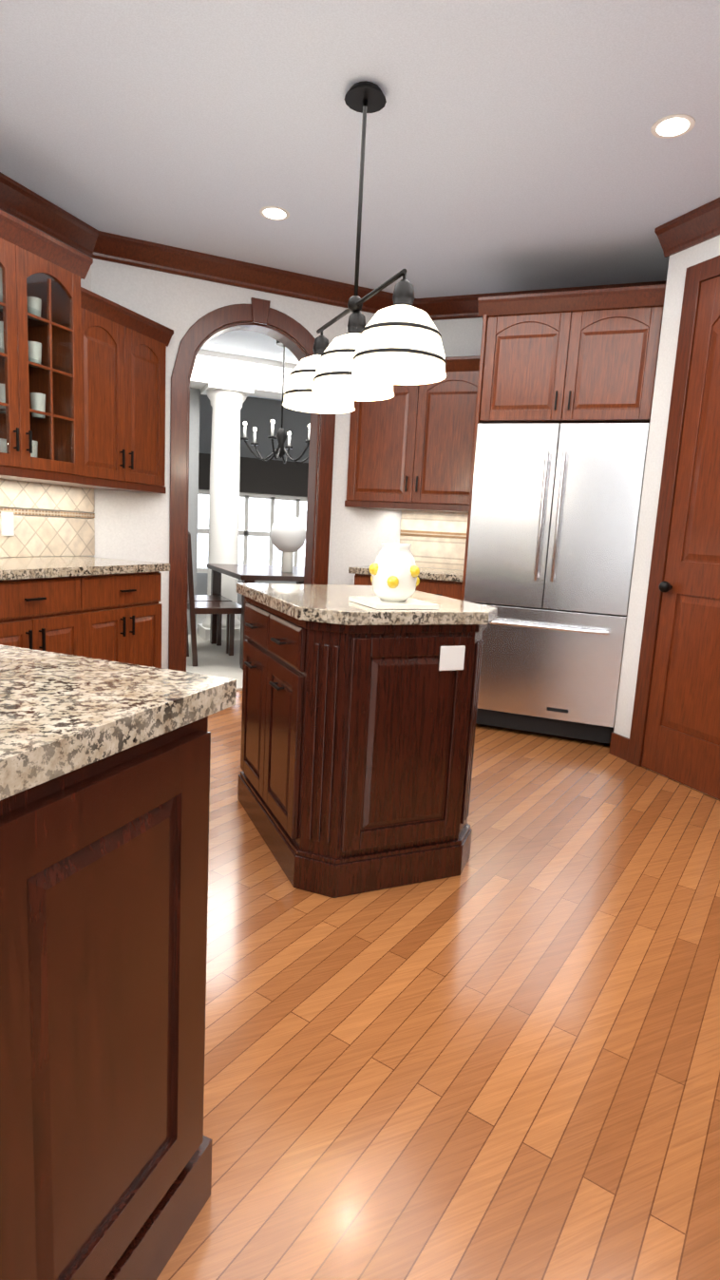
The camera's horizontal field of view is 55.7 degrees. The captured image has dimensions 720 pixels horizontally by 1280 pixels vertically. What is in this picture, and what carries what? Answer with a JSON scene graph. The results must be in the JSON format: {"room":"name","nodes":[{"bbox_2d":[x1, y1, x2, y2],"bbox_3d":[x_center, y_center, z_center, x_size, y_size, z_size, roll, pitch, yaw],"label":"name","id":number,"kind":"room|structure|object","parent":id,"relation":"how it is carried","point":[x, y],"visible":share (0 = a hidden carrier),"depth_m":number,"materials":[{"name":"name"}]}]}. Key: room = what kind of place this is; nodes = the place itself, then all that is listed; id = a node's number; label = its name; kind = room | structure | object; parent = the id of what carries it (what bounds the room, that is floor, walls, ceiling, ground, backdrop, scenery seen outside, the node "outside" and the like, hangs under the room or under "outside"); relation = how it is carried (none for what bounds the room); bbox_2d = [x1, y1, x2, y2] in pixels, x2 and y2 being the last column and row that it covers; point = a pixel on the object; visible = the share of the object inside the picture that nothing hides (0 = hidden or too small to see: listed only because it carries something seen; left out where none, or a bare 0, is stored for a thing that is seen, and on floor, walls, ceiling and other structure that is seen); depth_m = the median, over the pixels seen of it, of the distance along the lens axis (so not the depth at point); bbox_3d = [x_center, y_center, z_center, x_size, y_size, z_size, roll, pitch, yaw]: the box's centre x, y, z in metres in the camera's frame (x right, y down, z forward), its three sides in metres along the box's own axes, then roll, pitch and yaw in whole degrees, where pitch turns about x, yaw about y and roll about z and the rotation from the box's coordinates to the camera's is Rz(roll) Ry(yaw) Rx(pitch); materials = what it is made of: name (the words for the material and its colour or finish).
{"room":"kitchen","nodes":[
{"label":"kitchen","id":0,"kind":"room"},
{"bbox_2d":[0,265,93,557],"bbox_3d":[-2.050,-0.792,2.991,0.176,2.680,2.255,7,10,21],"label":"wall","id":1,"kind":"structure","parent":0,"point":[85,282],"depth_m":3.79,"materials":[{"name":"paint"}]},
{"bbox_2d":[0,229,22,457],"bbox_3d":[-1.591,-1.219,2.841,0.281,0.827,0.281,-1,10,-24],"label":"upper cabinet","id":2,"kind":"object","parent":1,"relation":"attached to","point":[10,360],"depth_m":2.99,"materials":[{"name":"brown wood"}]},
{"bbox_2d":[0,210,34,472],"bbox_3d":[-1.822,-1.331,3.124,0.556,1.005,0.555,-1,10,-24],"label":"upper cabinet","id":3,"kind":"object","parent":1,"relation":"attached to","point":[7,220],"depth_m":3.04,"materials":[{"name":"brown wood"}]},
{"bbox_2d":[0,478,95,556],"bbox_3d":[-1.960,-0.580,3.054,0.019,0.428,2.122,7,10,21],"label":"backsplash","id":4,"kind":"structure","parent":1,"relation":"attached to","point":[29,536],"depth_m":3.69,"materials":[{"name":"tile"}]},
{"bbox_2d":[19,240,91,479],"bbox_3d":[-1.535,-1.351,3.406,0.285,1.025,0.299,-1,10,-24],"label":"upper cabinet","id":5,"kind":"object","parent":1,"relation":"attached to","point":[40,251],"depth_m":3.20,"materials":[{"name":"brown wood"}]},
{"bbox_2d":[30,255,87,468],"bbox_3d":[-1.452,-1.269,3.194,0.281,0.827,0.281,-1,10,-24],"label":"upper cabinet","id":6,"kind":"object","parent":1,"relation":"attached to","point":[82,387],"depth_m":3.34,"materials":[{"name":"brown wood"}]},
{"bbox_2d":[26,289,173,491],"bbox_3d":[-1.401,-1.323,3.693,0.732,0.894,0.561,-1,10,-24],"label":"upper cabinet","id":7,"kind":"object","parent":1,"relation":"attached to","point":[126,349],"depth_m":3.71,"materials":[{"name":"brown wood"}]},
{"bbox_2d":[0,171,719,320],"bbox_3d":[-0.077,-1.877,2.588,4.772,0.200,3.505,-1,10,-24],"label":"crown molding","id":8,"kind":"structure","parent":1,"relation":"attached to","point":[698,225],"depth_m":3.91,"materials":[{"name":"brown wood"}]},
{"bbox_2d":[187,387,199,634],"bbox_3d":[-2.188,-1.370,6.535,1.230,2.680,0.140,-1,10,-24],"label":"wall","id":9,"kind":"structure","parent":0,"point":[194,447],"depth_m":6.67,"materials":[{"name":"paint"}]},
{"bbox_2d":[186,613,243,689],"bbox_3d":[-0.714,-0.386,9.326,6.150,0.012,8.380,-1,10,-24],"label":"floor","id":10,"kind":"structure","parent":0,"point":[215,659],"depth_m":5.68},
{"bbox_2d":[186,531,241,666],"bbox_3d":[-1.218,-0.359,5.566,0.487,1.099,0.437,-1,10,-24],"label":"dining chair","id":11,"kind":"object","parent":10,"relation":"on","point":[219,605],"visible":0.19,"depth_m":5.35,"materials":[{"name":"brown wood"}]},
{"bbox_2d":[197,382,254,640],"bbox_3d":[-1.331,-1.203,6.670,0.420,2.400,0.420,-1,10,-24],"label":"column","id":12,"kind":"structure","parent":10,"relation":"on","point":[227,401],"depth_m":6.52,"materials":[{"name":"white paint"}]},
{"bbox_2d":[206,515,305,669],"bbox_3d":[-0.726,-0.477,6.019,1.000,1.240,1.340,-1,10,-24],"label":"dining table","id":13,"kind":"object","parent":10,"relation":"on","point":[288,534],"visible":0.5,"depth_m":5.63,"materials":[{"name":"brown wood"}]},
{"bbox_2d":[91,258,401,668],"bbox_3d":[-0.673,-0.957,4.483,2.270,2.680,0.150,-1,10,-24],"label":"wall","id":14,"kind":"structure","parent":0,"point":[132,525],"depth_m":4.16,"materials":[{"name":"paint"}]},
{"bbox_2d":[168,297,335,671],"bbox_3d":[-0.711,-0.869,4.460,1.070,2.510,0.190,-1,10,-24],"label":"trim","id":15,"kind":"structure","parent":14,"relation":"attached to","point":[258,315],"depth_m":4.28,"materials":[{"name":"brown wood"}]},
{"bbox_2d":[344,355,480,513],"bbox_3d":[0.406,-1.341,4.538,0.935,0.935,0.368,7,10,21],"label":"upper cabinet","id":16,"kind":"object","parent":14,"relation":"attached to","point":[410,447],"visible":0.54,"depth_m":4.41,"materials":[{"name":"brown wood"}]},
{"bbox_2d":[400,510,468,570],"bbox_3d":[0.579,-0.695,4.752,0.626,0.388,0.015,7,10,21],"label":"backsplash","id":17,"kind":"structure","parent":14,"relation":"attached to","point":[436,540],"depth_m":4.76,"materials":[{"name":"tile"}]},
{"bbox_2d":[196,390,310,605],"bbox_3d":[-0.621,-1.682,9.005,6.200,2.680,0.200,-1,10,-24],"label":"wall","id":18,"kind":"structure","parent":0,"point":[259,414],"depth_m":8.47,"materials":[{"name":"paint"}]},
{"bbox_2d":[196,453,308,573],"bbox_3d":[-1.115,-1.544,8.644,2.200,1.430,0.098,-1,10,-24],"label":"dining room window","id":19,"kind":"structure","parent":18,"relation":"in","point":[272,492],"depth_m":8.56,"materials":[{"name":"white glass"}]},
{"bbox_2d":[0,0,719,401],"bbox_3d":[0.455,-2.439,4.682,7.700,0.300,17.000,-1,10,-24],"label":"ceiling","id":20,"kind":"structure","parent":0,"point":[513,146],"depth_m":2.66,"materials":[{"name":"paint"}]},
{"bbox_2d":[190,349,297,400],"bbox_3d":[-0.596,-2.535,6.750,4.350,0.280,0.360,-1,10,-24],"label":"header beam","id":21,"kind":"structure","parent":20,"relation":"attached to","point":[262,377],"depth_m":6.34,"materials":[{"name":"white paint"}]},
{"bbox_2d":[259,206,289,220],"bbox_3d":[-0.425,-2.124,3.394,0.148,0.006,0.148,-3,11,-33],"label":"recessed light","id":22,"kind":"object","parent":20,"relation":"in","point":[275,213],"depth_m":3.39,"materials":[{"name":"white paint"}]},
{"bbox_2d":[240,340,310,463],"bbox_3d":[-0.661,-2.029,5.815,0.710,0.986,0.621,-1,10,-24],"label":"dining chandelier","id":23,"kind":"object","parent":20,"relation":"hanging from","point":[280,450],"visible":0.83,"depth_m":5.82,"materials":[{"name":"black metal"}]},
{"bbox_2d":[282,81,446,413],"bbox_3d":[0.003,-1.440,2.501,0.312,1.024,1.072,-1,10,-24],"label":"pendant light","id":24,"kind":"object","parent":20,"relation":"hanging from","point":[382,353],"visible":1,"depth_m":2.41,"materials":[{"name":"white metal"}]},
{"bbox_2d":[650,114,695,138],"bbox_3d":[1.157,-1.897,2.519,0.148,0.006,0.148,-3,11,-33],"label":"recessed light","id":25,"kind":"object","parent":20,"relation":"in","point":[674,125],"depth_m":2.51,"materials":[{"name":"white paint"}]},
{"bbox_2d":[156,689,719,1279],"bbox_3d":[-3.752,0.554,2.811,19.000,0.100,18.000,-1,10,-24],"label":"floor","id":26,"kind":"structure","parent":0,"point":[499,1059],"depth_m":1.55,"materials":[{"name":"brown wood"}]},
{"bbox_2d":[0,563,49,1279],"bbox_3d":[-0.931,0.466,0.756,1.037,1.031,0.993,-1,10,-24],"label":"base cabinet","id":27,"kind":"object","parent":26,"relation":"on","point":[24,596],"depth_m":0.74,"materials":[{"name":"brown wood"}]},
{"bbox_2d":[0,556,19,571],"bbox_3d":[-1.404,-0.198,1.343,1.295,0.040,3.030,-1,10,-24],"label":"countertop","id":28,"kind":"structure","parent":27,"relation":"on","point":[4,562],"depth_m":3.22,"materials":[{"name":"beige stone"}]},
{"bbox_2d":[38,795,212,1279],"bbox_3d":[-0.734,0.512,1.042,0.926,0.871,0.926,-1,10,-24],"label":"base cabinet","id":29,"kind":"object","parent":26,"relation":"on","point":[105,1158],"depth_m":0.89,"materials":[{"name":"brown wood"}]},
{"bbox_2d":[19,555,236,814],"bbox_3d":[-1.145,-0.162,2.216,1.424,0.040,3.633,-1,10,-24],"label":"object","id":30,"kind":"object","parent":29,"relation":"on","point":[120,728],"depth_m":0.96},
{"bbox_2d":[236,582,497,897],"bbox_3d":[-0.020,0.288,2.545,0.718,0.910,0.900,-1,10,-24],"label":"kitchen island","id":31,"kind":"object","parent":26,"relation":"on","point":[358,726],"visible":0.98,"depth_m":2.16,"materials":[{"name":"brown wood"}]},
{"bbox_2d":[348,542,439,609],"bbox_3d":[0.112,-0.212,2.200,0.220,0.199,0.220,-1,10,-24],"label":"jar","id":32,"kind":"object","parent":31,"relation":"on","point":[394,570],"visible":1,"depth_m":2.15,"materials":[{"name":"white ceramic"}]},
{"bbox_2d":[348,284,666,730],"bbox_3d":[0.846,-0.720,4.251,1.719,2.448,0.736,7,10,21],"label":"cabinet surround","id":33,"kind":"structure","parent":26,"relation":"on","point":[589,355],"depth_m":3.70,"materials":[{"name":"brown wood"}]},
{"bbox_2d":[463,422,649,744],"bbox_3d":[1.157,-0.344,4.143,0.901,1.775,0.790,7,10,21],"label":"fridge","id":34,"kind":"object","parent":26,"relation":"on","point":[554,519],"visible":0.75,"depth_m":3.81,"materials":[{"name":"stainless steel"},{"name":"black metal"}]},
{"bbox_2d":[418,317,483,570],"bbox_3d":[1.212,-0.834,4.357,1.414,2.680,1.980,-1,10,-24],"label":"wall","id":35,"kind":"structure","parent":0,"point":[461,337],"depth_m":4.54,"materials":[{"name":"paint"}]},
{"bbox_2d":[613,234,719,798],"bbox_3d":[1.901,-0.542,2.779,0.150,2.680,1.820,-1,10,-24],"label":"wall","id":36,"kind":"structure","parent":0,"point":[680,262],"depth_m":3.48,"materials":[{"name":"paint"}]},
{"bbox_2d":[610,732,630,761],"bbox_3d":[-0.140,0.463,3.909,2.699,0.120,1.783,-1,10,-24],"label":"baseboard","id":37,"kind":"structure","parent":36,"relation":"attached to","point":[620,746],"depth_m":3.71,"materials":[{"name":"brown wood"}]},
{"bbox_2d":[627,255,719,800],"bbox_3d":[1.623,-0.504,3.123,0.082,2.465,0.720,-1,10,-24],"label":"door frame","id":38,"kind":"structure","parent":36,"relation":"attached to","point":[675,734],"depth_m":3.28,"materials":[{"name":"brown wood"}]}
]}

